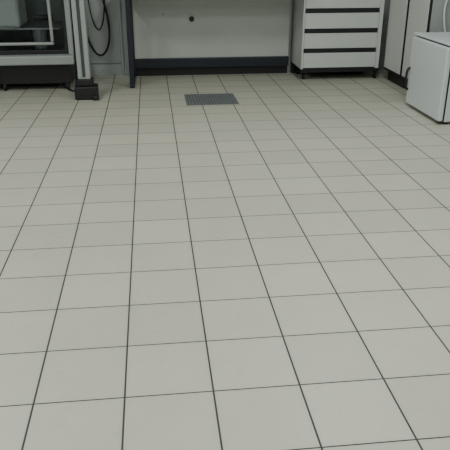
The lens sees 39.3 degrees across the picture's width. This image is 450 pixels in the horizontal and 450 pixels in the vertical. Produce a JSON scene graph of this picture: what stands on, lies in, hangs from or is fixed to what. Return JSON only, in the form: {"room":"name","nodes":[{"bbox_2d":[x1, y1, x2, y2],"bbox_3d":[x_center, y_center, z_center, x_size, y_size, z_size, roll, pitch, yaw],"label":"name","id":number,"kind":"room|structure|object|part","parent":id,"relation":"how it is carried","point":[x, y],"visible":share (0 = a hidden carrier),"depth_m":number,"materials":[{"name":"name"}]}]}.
{"room":"laboratory","nodes":[
{"label":"laboratory","id":0,"kind":"room"},
{"bbox_2d":[0,69,449,449],"bbox_3d":[-0.264,0.281,2.924,6.650,0.100,10.350,-3,24,-6],"label":"floor","id":1,"kind":"structure","parent":0,"point":[268,270],"depth_m":3.00,"materials":[{"name":"tile"}]},
{"bbox_2d":[0,0,77,90],"bbox_3d":[-2.367,-2.344,6.539,1.550,1.780,0.860,-3,24,-6],"label":"chamber","id":2,"kind":"object","parent":1,"relation":"on","point":[36,37],"visible":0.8,"depth_m":6.42,"materials":[{"name":"grey metal"}]},
{"bbox_3d":[-2.346,-2.372,6.131,1.150,1.160,0.007,-3,24,-6],"label":"door glass","id":3,"kind":"part","parent":2,"relation":"part of","materials":[{"name":"clear glass"}]},
{"bbox_3d":[-2.346,-1.828,6.373,1.210,0.030,0.040,-3,24,-6],"label":"door rail","id":4,"kind":"part","parent":2,"relation":"part of","materials":[{"name":"grey metal"}]},
{"bbox_3d":[-2.329,-1.754,6.428,1.400,0.050,0.045,-3,24,-6],"label":"sill","id":5,"kind":"part","parent":2,"relation":"part of","materials":[{"name":"black plastic"}]},
{"bbox_3d":[-1.586,-2.369,6.250,0.055,1.340,0.060,-3,24,-6],"label":"post","id":6,"kind":"part","parent":2,"relation":"part of","materials":[{"name":"grey metal"}]},
{"bbox_2d":[64,0,98,100],"bbox_3d":[-1.465,-2.164,6.143,0.258,1.770,0.767,-10,26,-21],"label":"stand","id":7,"kind":"object","parent":1,"relation":"on","point":[85,88],"visible":1,"depth_m":6.12,"materials":[{"name":"grey metal"}]},
{"bbox_3d":[-1.390,-2.087,5.958,0.120,1.720,0.100,-3,24,-6],"label":"post","id":8,"kind":"part","parent":7,"relation":"part of","materials":[{"name":"grey metal"}]},
{"bbox_2d":[125,0,289,87],"bbox_3d":[-0.173,-2.091,6.987,1.920,0.955,0.820,-3,24,-6],"label":"workbench","id":9,"kind":"object","parent":1,"relation":"on","point":[165,37],"visible":1,"depth_m":7.26,"materials":[{"name":"metal"}]},
{"bbox_3d":[-0.995,-1.915,6.595,0.050,0.890,0.050,-3,24,-6],"label":"leg","id":10,"kind":"part","parent":9,"relation":"part of","materials":[{"name":"blue metal"}]},
{"bbox_3d":[-1.064,-2.164,7.159,0.050,0.890,0.050,-3,24,-6],"label":"leg","id":11,"kind":"part","parent":9,"relation":"part of","materials":[{"name":"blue metal"}]},
{"bbox_3d":[-0.147,-2.292,7.232,1.800,0.715,0.020,-3,24,-6],"label":"panel","id":12,"kind":"part","parent":9,"relation":"part of","materials":[{"name":"metal"}]},
{"bbox_3d":[-0.150,-1.882,7.443,1.800,0.205,0.015,-3,24,-6],"label":"kick panel","id":13,"kind":"part","parent":9,"relation":"part of","materials":[{"name":"black plastic"}]},
{"bbox_3d":[-0.143,-1.905,7.370,1.800,0.105,0.040,-3,24,-6],"label":"rail","id":14,"kind":"part","parent":9,"relation":"part of","materials":[{"name":"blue metal"}]},
{"bbox_2d":[184,93,238,105],"bbox_3d":[-0.141,-1.252,6.264,0.506,0.004,0.495,-3,24,-6],"label":"floor drain","id":15,"kind":"object","parent":1,"relation":"on","point":[218,98],"visible":1,"depth_m":6.24,"materials":[{"name":"metal"}]},
{"bbox_2d":[291,0,384,78],"bbox_3d":[1.265,-2.226,7.231,0.930,1.005,0.590,-3,24,-6],"label":"base cabinet","id":16,"kind":"object","parent":1,"relation":"on","point":[328,35],"visible":1,"depth_m":7.00,"materials":[{"name":"white metal"}]},
{"bbox_3d":[1.245,-1.912,7.610,0.900,0.125,0.050,-3,24,-6],"label":"rail","id":17,"kind":"part","parent":16,"relation":"part of","materials":[{"name":"black plastic"}]},
{"bbox_3d":[1.286,-1.776,7.152,0.835,0.025,0.030,-3,24,-6],"label":"panel","id":18,"kind":"part","parent":16,"relation":"part of","materials":[{"name":"black plastic"}]},
{"bbox_3d":[1.296,-1.768,7.179,0.900,0.040,0.060,-3,24,-6],"label":"rail","id":19,"kind":"part","parent":16,"relation":"part of","materials":[{"name":"black plastic"}]},
{"bbox_3d":[1.286,-1.962,7.072,0.831,0.046,0.027,-3,24,-6],"label":"grip rail","id":20,"kind":"part","parent":16,"relation":"part of","materials":[{"name":"black plastic"}]},
{"bbox_3d":[1.287,-1.862,7.104,0.831,0.162,0.030,-3,24,-6],"label":"drawer","id":21,"kind":"part","parent":16,"relation":"part of","materials":[{"name":"white metal"}]},
{"bbox_3d":[1.286,-2.156,6.986,0.831,0.046,0.027,-3,24,-6],"label":"grip rail","id":22,"kind":"part","parent":16,"relation":"part of","materials":[{"name":"black plastic"}]},
{"bbox_3d":[1.287,-2.056,7.018,0.831,0.162,0.030,-3,24,-6],"label":"drawer","id":23,"kind":"part","parent":16,"relation":"part of","materials":[{"name":"white metal"}]},
{"bbox_3d":[1.286,-2.350,6.901,0.831,0.046,0.027,-3,24,-6],"label":"grip rail","id":24,"kind":"part","parent":16,"relation":"part of","materials":[{"name":"black plastic"}]},
{"bbox_3d":[1.287,-2.250,6.932,0.831,0.162,0.030,-3,24,-6],"label":"drawer","id":25,"kind":"part","parent":16,"relation":"part of","materials":[{"name":"white metal"}]},
{"bbox_3d":[1.287,-2.444,6.846,0.831,0.162,0.030,-3,24,-6],"label":"drawer","id":26,"kind":"part","parent":16,"relation":"part of","materials":[{"name":"white metal"}]},
{"bbox_2d":[384,0,409,87],"bbox_3d":[2.133,-2.047,6.796,0.660,1.030,0.540,-3,24,-6],"label":"storage cabinet","id":27,"kind":"object","parent":1,"relation":"on","point":[398,10],"visible":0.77,"depth_m":6.75,"materials":[{"name":"white metal"}]},
{"bbox_3d":[1.868,-1.977,6.518,0.022,0.875,0.018,-3,24,-6],"label":"door edge trim","id":28,"kind":"part","parent":27,"relation":"part of","materials":[{"name":"black plastic"}]},
{"bbox_2d":[401,0,449,84],"bbox_3d":[2.194,-1.830,6.303,0.660,1.030,0.535,-3,24,-6],"label":"storage cabinet","id":29,"kind":"object","parent":1,"relation":"on","point":[423,15],"visible":0.44,"depth_m":6.05,"materials":[{"name":"white metal"}]},
{"bbox_3d":[1.873,-1.960,6.479,0.022,0.875,0.018,-3,24,-6],"label":"door edge trim","id":30,"kind":"part","parent":29,"relation":"part of","materials":[{"name":"black plastic"}]},
{"bbox_3d":[1.896,-1.864,6.251,0.020,0.845,0.479,-3,24,-6],"label":"door","id":31,"kind":"part","parent":29,"relation":"part of","materials":[{"name":"white metal"}]},
{"bbox_3d":[1.929,-1.760,6.027,0.022,0.875,0.018,-3,24,-6],"label":"door edge trim","id":32,"kind":"part","parent":29,"relation":"part of","materials":[{"name":"black plastic"}]},
{"bbox_2d":[404,0,449,123],"bbox_3d":[2.013,-1.545,5.624,0.615,1.058,1.002,-3,24,-6],"label":"mini fridge","id":33,"kind":"object","parent":1,"relation":"on","point":[428,87],"visible":1,"depth_m":5.47,"materials":[{"name":"white metal"}]},
{"bbox_3d":[1.707,-1.372,5.898,0.047,0.220,0.022,-3,24,-6],"label":"door handle","id":34,"kind":"part","parent":33,"relation":"part of","materials":[{"name":"black plastic"}]},
{"bbox_3d":[1.784,-1.305,5.560,0.045,0.610,0.745,-3,24,-6],"label":"door","id":35,"kind":"part","parent":33,"relation":"part of","materials":[{"name":"white metal"}]},
{"bbox_3d":[2.050,-1.616,5.455,0.570,0.020,0.745,-3,24,-6],"label":"lid","id":36,"kind":"part","parent":33,"relation":"part of","materials":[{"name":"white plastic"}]},
{"bbox_2d":[85,0,389,68],"bbox_3d":[-0.839,-3.104,6.997,6.650,2.800,0.100,-3,24,-6],"label":"wall","id":37,"kind":"structure","parent":0,"point":[98,39],"depth_m":7.31,"materials":[{"name":"paint"}]},
{"bbox_2d":[88,0,110,55],"bbox_3d":[-1.488,-2.470,7.086,0.440,1.110,0.101,-3,24,-6],"label":"hanging cable","id":38,"kind":"object","parent":37,"relation":"hanging from","point":[103,1],"visible":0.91,"depth_m":7.16,"materials":[{"name":"black rubber"}]},
{"bbox_2d":[90,0,124,74],"bbox_3d":[-1.420,-2.776,6.998,0.465,2.200,0.030,-3,24,-6],"label":"conduit","id":39,"kind":"object","parent":37,"relation":"attached to","point":[119,8],"visible":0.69,"depth_m":7.36,"materials":[{"name":"grey metal"}]},
{"bbox_2d":[77,64,383,75],"bbox_3d":[-0.833,-1.833,7.497,6.450,0.070,0.012,-3,24,-6],"label":"baseboard","id":40,"kind":"structure","parent":37,"relation":"attached to","point":[380,66],"depth_m":7.44,"materials":[{"name":"grey metal"}]}
]}

